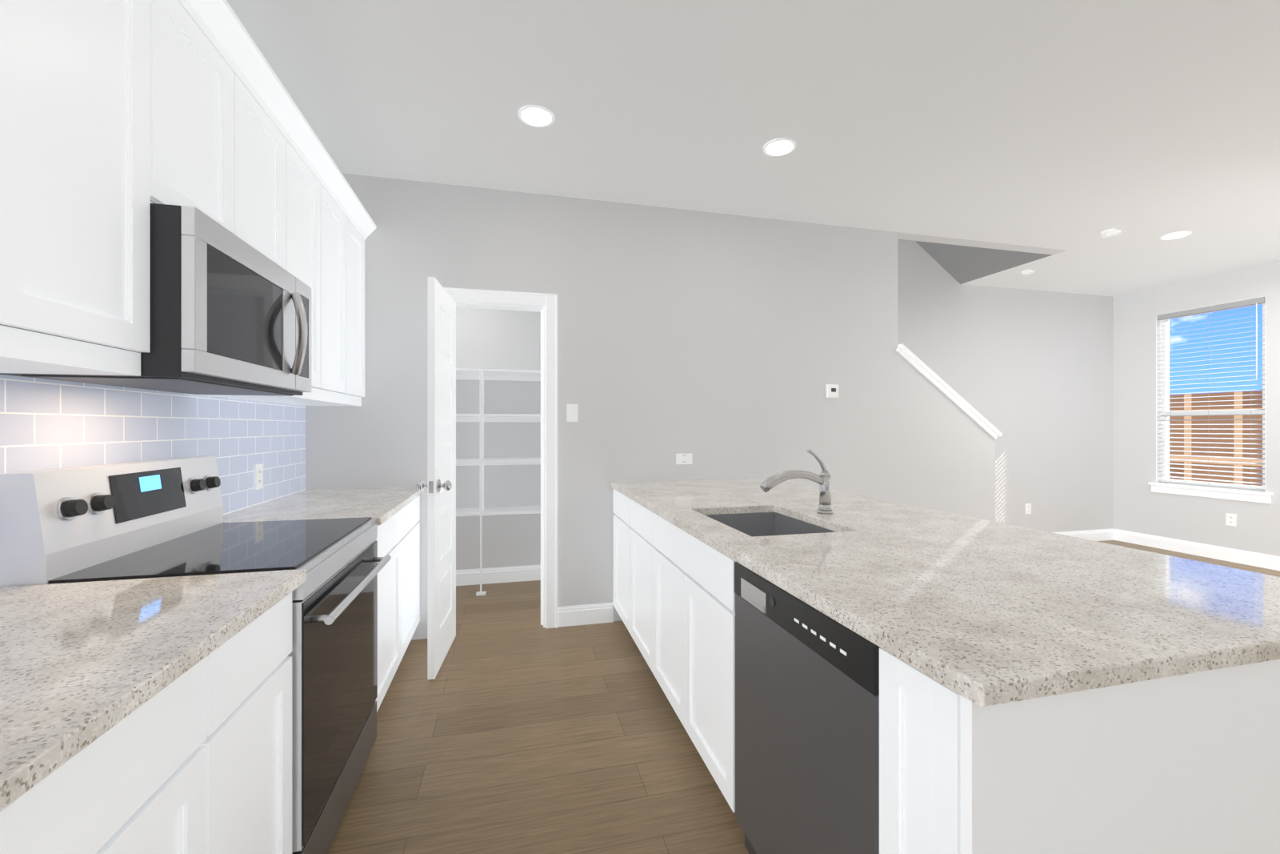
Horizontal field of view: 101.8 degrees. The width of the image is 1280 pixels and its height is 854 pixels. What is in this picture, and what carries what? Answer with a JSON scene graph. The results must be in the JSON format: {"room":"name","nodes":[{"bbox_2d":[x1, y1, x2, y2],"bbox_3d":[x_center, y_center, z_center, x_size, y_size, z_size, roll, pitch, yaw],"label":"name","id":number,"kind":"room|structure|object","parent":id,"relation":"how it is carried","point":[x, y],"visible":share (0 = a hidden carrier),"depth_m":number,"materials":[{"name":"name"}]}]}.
{"room":"kitchen","nodes":[
{"label":"kitchen","id":0,"kind":"room"},
{"bbox_2d":[305,172,1065,639],"bbox_3d":[0.808,-1.530,3.705,5.640,5.600,0.120,0,0,-14],"label":"wall","id":1,"kind":"structure","parent":0,"point":[722,346],"depth_m":3.48,"materials":[{"name":"grey paint"}]},
{"bbox_2d":[416,276,455,679],"bbox_3d":[-1.085,0.255,2.863,0.172,2.006,0.550,0,0,-9],"label":"pantry door","id":2,"kind":"structure","parent":1,"relation":"in","point":[440,485],"depth_m":2.74,"materials":[{"name":"painted wood"},{"name":"brushed nickel"}]},
{"bbox_2d":[443,287,557,627],"bbox_3d":[-0.897,0.215,3.277,0.735,2.110,0.162,0,0,-14],"label":"door frame","id":3,"kind":"structure","parent":1,"relation":"attached to","point":[546,305],"depth_m":3.28,"materials":[{"name":"white wood"}]},
{"bbox_2d":[566,404,577,421],"bbox_3d":[-0.433,-0.090,3.328,0.072,0.115,0.010,0,0,-14],"label":"light switch","id":4,"kind":"object","parent":1,"relation":"attached to","point":[571,412],"visible":1,"depth_m":3.33,"materials":[{"name":"white plastic"}]},
{"bbox_2d":[557,602,613,627],"bbox_3d":[-0.350,1.208,3.348,0.360,0.125,0.015,0,0,-14],"label":"baseboard","id":5,"kind":"structure","parent":1,"relation":"attached to","point":[583,614],"depth_m":3.34,"materials":[{"name":"white wood"}]},
{"bbox_2d":[676,452,692,463],"bbox_3d":[0.299,0.215,3.512,0.115,0.072,0.007,0,0,-14],"label":"outlet","id":6,"kind":"object","parent":1,"relation":"attached to","point":[684,458],"visible":1,"depth_m":3.51,"materials":[{"name":"white plastic"}]},
{"bbox_2d":[825,384,838,398],"bbox_3d":[1.402,-0.260,3.781,0.100,0.100,0.020,0,0,-14],"label":"thermostat","id":7,"kind":"object","parent":1,"relation":"attached to","point":[831,390],"visible":1,"depth_m":3.77,"materials":[{"name":"white plastic"}]},
{"bbox_2d":[896,343,1002,439],"bbox_3d":[2.387,-0.265,4.099,0.973,0.722,0.180,0,0,-14],"label":"cap rail","id":8,"kind":"object","parent":1,"relation":"attached to","point":[903,350],"visible":0.42,"depth_m":4.01,"materials":[{"name":"white wood"}]},
{"bbox_2d":[226,0,1279,296],"bbox_3d":[2.431,-1.400,1.534,7.980,0.340,7.240,0,0,-14],"label":"ceiling","id":9,"kind":"structure","parent":0,"point":[1073,128],"depth_m":2.41,"materials":[{"name":"white paint"}]},
{"bbox_2d":[518,104,554,127],"bbox_3d":[-0.488,-1.465,2.455,0.170,0.009,0.170,0,0,-14],"label":"recessed light","id":10,"kind":"object","parent":9,"relation":"in","point":[534,115],"visible":1,"depth_m":2.44,"materials":[{"name":"white plastic"}]},
{"bbox_2d":[763,137,795,156],"bbox_3d":[0.732,-1.465,2.728,0.170,0.009,0.170,0,0,-14],"label":"recessed light","id":11,"kind":"object","parent":9,"relation":"in","point":[780,146],"visible":1,"depth_m":2.71,"materials":[{"name":"white plastic"}]},
{"bbox_2d":[1021,269,1034,275],"bbox_3d":[3.653,-1.454,4.899,0.097,0.030,0.097,0,0,-14],"label":"smoke detector","id":12,"kind":"object","parent":9,"relation":"attached to","point":[1026,272],"visible":1,"depth_m":4.88,"materials":[{"name":"white plastic"}]},
{"bbox_2d":[1100,228,1121,237],"bbox_3d":[3.531,-1.452,3.900,0.119,0.036,0.119,0,0,-14],"label":"smoke detector","id":13,"kind":"object","parent":9,"relation":"attached to","point":[1112,232],"visible":1,"depth_m":3.87,"materials":[{"name":"white plastic"}]},
{"bbox_2d":[1160,230,1191,239],"bbox_3d":[4.099,-1.465,3.980,0.170,0.009,0.170,0,0,-14],"label":"recessed light","id":14,"kind":"object","parent":9,"relation":"in","point":[1174,235],"visible":0.98,"depth_m":3.97,"materials":[{"name":"white plastic"}]},
{"bbox_2d":[456,239,1113,569],"bbox_3d":[1.570,-1.530,4.988,7.740,5.600,0.120,0,0,-14],"label":"wall","id":15,"kind":"structure","parent":0,"point":[1027,375],"depth_m":5.44,"materials":[{"name":"grey paint"}]},
{"bbox_2d":[456,564,540,585],"bbox_3d":[-1.450,1.208,4.164,1.480,0.125,0.018,0,0,-14],"label":"baseboard","id":16,"kind":"structure","parent":15,"relation":"attached to","point":[530,572],"depth_m":4.23,"materials":[{"name":"white wood"}]},
{"bbox_2d":[1025,503,1031,514],"bbox_3d":[4.157,0.875,5.566,0.072,0.115,0.007,0,0,-14],"label":"outlet","id":17,"kind":"object","parent":15,"relation":"attached to","point":[1028,508],"visible":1,"depth_m":5.56,"materials":[{"name":"white plastic"}]},
{"bbox_2d":[1052,528,1115,540],"bbox_3d":[3.957,1.208,5.512,2.795,0.125,0.018,0,0,-14],"label":"baseboard","id":18,"kind":"structure","parent":15,"relation":"attached to","point":[1101,534],"depth_m":5.78,"materials":[{"name":"white wood"}]},
{"bbox_2d":[327,540,1279,853],"bbox_3d":[2.431,1.310,1.534,8.340,0.080,7.600,0,0,-14],"label":"floor","id":19,"kind":"structure","parent":0,"point":[514,726],"depth_m":2.02,"materials":[{"name":"brown wood"}]},
{"bbox_2d":[0,795,22,853],"bbox_3d":[-0.900,0.829,0.187,0.604,0.880,0.582,0,0,-14],"label":"base cabinet","id":20,"kind":"object","parent":19,"relation":"on","point":[10,817],"depth_m":0.57,"materials":[{"name":"white wood"}]},
{"bbox_2d":[22,631,239,853],"bbox_3d":[-1.011,0.829,0.634,0.604,0.880,0.583,0,0,-14],"label":"base cabinet","id":21,"kind":"object","parent":19,"relation":"on","point":[196,758],"depth_m":0.81,"materials":[{"name":"white wood"}]},
{"bbox_2d":[0,486,424,811],"bbox_3d":[-1.098,0.371,1.044,0.635,0.032,4.117,0,0,-14],"label":"countertop","id":22,"kind":"structure","parent":21,"relation":"on","point":[83,665],"depth_m":0.89,"materials":[{"name":"stone"}]},
{"bbox_2d":[0,455,391,853],"bbox_3d":[-1.203,0.687,1.607,0.662,1.164,0.752,0,0,-14],"label":"range","id":23,"kind":"object","parent":19,"relation":"on","point":[147,518],"visible":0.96,"depth_m":1.44,"materials":[{"name":"grey metal"}]},
{"bbox_2d":[240,592,291,853],"bbox_3d":[-1.105,0.829,1.010,0.604,0.880,0.437,0,0,-14],"label":"base cabinet","id":24,"kind":"object","parent":19,"relation":"on","point":[266,643],"depth_m":1.17,"materials":[{"name":"white wood"}]},
{"bbox_2d":[375,505,406,711],"bbox_3d":[-1.417,0.829,2.262,0.604,0.880,0.607,0,0,-14],"label":"base cabinet","id":25,"kind":"object","parent":19,"relation":"on","point":[391,538],"depth_m":2.39,"materials":[{"name":"white wood"}]},
{"bbox_2d":[406,495,419,647],"bbox_3d":[-1.535,0.829,2.736,0.604,0.880,0.616,0,0,-14],"label":"base cabinet","id":26,"kind":"object","parent":19,"relation":"on","point":[413,509],"depth_m":2.92,"materials":[{"name":"white wood"}]},
{"bbox_2d":[456,368,540,595],"bbox_3d":[-1.369,0.414,3.836,1.474,1.709,0.687,0,0,-14],"label":"pantry shelves","id":27,"kind":"object","parent":19,"relation":"on","point":[482,375],"visible":0.25,"depth_m":4.06,"materials":[{"name":"white wood"}]},
{"bbox_2d":[612,488,625,625],"bbox_3d":[0.174,0.829,3.194,0.585,0.880,0.556,0,0,-14],"label":"base cabinet","id":28,"kind":"object","parent":19,"relation":"on","point":[618,498],"depth_m":3.22,"materials":[{"name":"white wood"}]},
{"bbox_2d":[625,496,735,705],"bbox_3d":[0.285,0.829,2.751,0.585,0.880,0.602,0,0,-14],"label":"base cabinet","id":29,"kind":"object","parent":19,"relation":"on","point":[680,594],"depth_m":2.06,"materials":[{"name":"white wood"}]},
{"bbox_2d":[610,477,1279,706],"bbox_3d":[0.691,0.473,2.191,1.140,0.236,2.757,0,0,-14],"label":"countertop","id":30,"kind":"structure","parent":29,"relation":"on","point":[980,612],"depth_m":1.14,"materials":[{"name":"stone"}]},
{"bbox_2d":[760,448,832,513],"bbox_3d":[0.638,0.222,2.117,0.322,0.263,0.062,0,0,-14],"label":"faucet","id":31,"kind":"object","parent":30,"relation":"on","point":[823,479],"visible":1,"depth_m":2.12,"materials":[{"name":"silver metal"}]},
{"bbox_2d":[734,561,879,853],"bbox_3d":[0.633,0.836,1.323,0.581,0.868,0.614,0,0,-14],"label":"dishwasher","id":32,"kind":"object","parent":19,"relation":"on","point":[806,728],"visible":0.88,"depth_m":1.19,"materials":[{"name":"grey metal"}]},
{"bbox_2d":[915,240,1051,283],"bbox_3d":[1.456,-2.964,4.413,4.040,2.989,0.940,0,0,-14],"label":"stairwell opening","id":33,"kind":"structure","parent":0,"point":[962,264],"depth_m":5.01,"materials":[{"name":"grey paint"}]},
{"bbox_2d":[1113,260,1279,555],"bbox_3d":[6.244,-0.100,2.485,0.120,2.740,7.240,0,0,-14],"label":"wall","id":34,"kind":"structure","parent":0,"point":[1140,506],"depth_m":5.34,"materials":[{"name":"grey paint"}]},
{"bbox_2d":[1115,528,1279,570],"bbox_3d":[6.174,1.208,2.482,0.018,0.125,6.970,0,0,-14],"label":"baseboard","id":35,"kind":"structure","parent":34,"relation":"attached to","point":[1230,554],"depth_m":5.10,"materials":[{"name":"white wood"}]},
{"bbox_2d":[1156,296,1265,491],"bbox_3d":[5.594,-0.285,5.095,0.120,1.790,0.820,0,0,-14],"label":"window","id":36,"kind":"structure","parent":34,"relation":"in","point":[1163,339],"depth_m":5.30,"materials":[{"name":"white"}]},
{"bbox_2d":[1157,296,1265,491],"bbox_3d":[5.559,-0.296,5.086,0.053,1.756,0.800,0,0,-14],"label":"window blinds","id":37,"kind":"object","parent":36,"relation":"attached to","point":[1257,301],"visible":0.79,"depth_m":5.04,"materials":[{"name":"grey plastic"}]},
{"bbox_2d":[1148,482,1273,503],"bbox_3d":[5.553,0.636,5.085,0.107,0.097,0.920,0,0,-14],"label":"window sill","id":38,"kind":"structure","parent":34,"relation":"attached to","point":[1263,497],"depth_m":5.02,"materials":[{"name":"white wood"}]},
{"bbox_2d":[1225,512,1236,526],"bbox_3d":[5.574,0.875,4.904,0.007,0.115,0.072,0,0,-14],"label":"outlet","id":39,"kind":"object","parent":34,"relation":"attached to","point":[1230,519],"visible":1,"depth_m":4.90,"materials":[{"name":"white plastic"}]},
{"bbox_3d":[-1.382,-0.100,0.583,0.120,2.740,7.240,0,0,-14],"label":"wall","id":40,"kind":"structure","parent":0,"visible":0},
{"bbox_2d":[0,0,41,367],"bbox_3d":[-1.096,-0.650,0.363,0.308,1.060,1.037,0,0,-14],"label":"upper cabinet","id":41,"kind":"object","parent":40,"relation":"attached to","point":[20,20],"depth_m":0.90,"materials":[{"name":"white wood"}]},
{"bbox_2d":[0,0,179,375],"bbox_3d":[-1.255,-0.650,0.998,0.308,1.060,0.516,0,0,-14],"label":"upper cabinet","id":42,"kind":"object","parent":40,"relation":"attached to","point":[118,118],"depth_m":1.10,"materials":[{"name":"white wood"}]},
{"bbox_2d":[0,374,305,514],"bbox_3d":[-1.412,0.140,0.967,0.008,0.540,4.119,0,0,-14],"label":"tile backsplash","id":43,"kind":"structure","parent":40,"relation":"attached to","point":[46,424],"depth_m":1.69,"materials":[{"name":"white tile"}]},
{"bbox_2d":[254,463,263,489],"bbox_3d":[-1.762,0.230,2.405,0.007,0.115,0.072,0,0,-14],"label":"outlet","id":44,"kind":"object","parent":43,"relation":"attached to","point":[258,476],"visible":1,"depth_m":2.40,"materials":[{"name":"white plastic"}]},
{"bbox_2d":[179,0,291,273],"bbox_3d":[-1.395,-0.857,1.559,0.308,0.646,0.762,0,0,-14],"label":"upper cabinet","id":45,"kind":"object","parent":40,"relation":"attached to","point":[235,130],"depth_m":1.57,"materials":[{"name":"white wood"}]},
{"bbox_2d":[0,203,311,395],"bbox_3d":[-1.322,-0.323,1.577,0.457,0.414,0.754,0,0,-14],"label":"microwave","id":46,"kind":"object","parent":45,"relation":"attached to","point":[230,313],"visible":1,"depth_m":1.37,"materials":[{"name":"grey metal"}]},
{"bbox_2d":[192,115,367,406],"bbox_3d":[-1.613,-0.650,2.435,0.308,1.060,1.166,0,0,-14],"label":"upper cabinet","id":47,"kind":"object","parent":40,"relation":"attached to","point":[329,231],"depth_m":2.44,"materials":[{"name":"white wood"}]},
{"label":"outside","id":48,"kind":"structure","parent":0,"visible":0},
{"bbox_2d":[1169,304,1262,486],"bbox_3d":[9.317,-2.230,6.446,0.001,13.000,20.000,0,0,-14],"label":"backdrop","id":49,"kind":"structure","parent":48,"point":[1197,326],"depth_m":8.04,"materials":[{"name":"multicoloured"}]}
]}

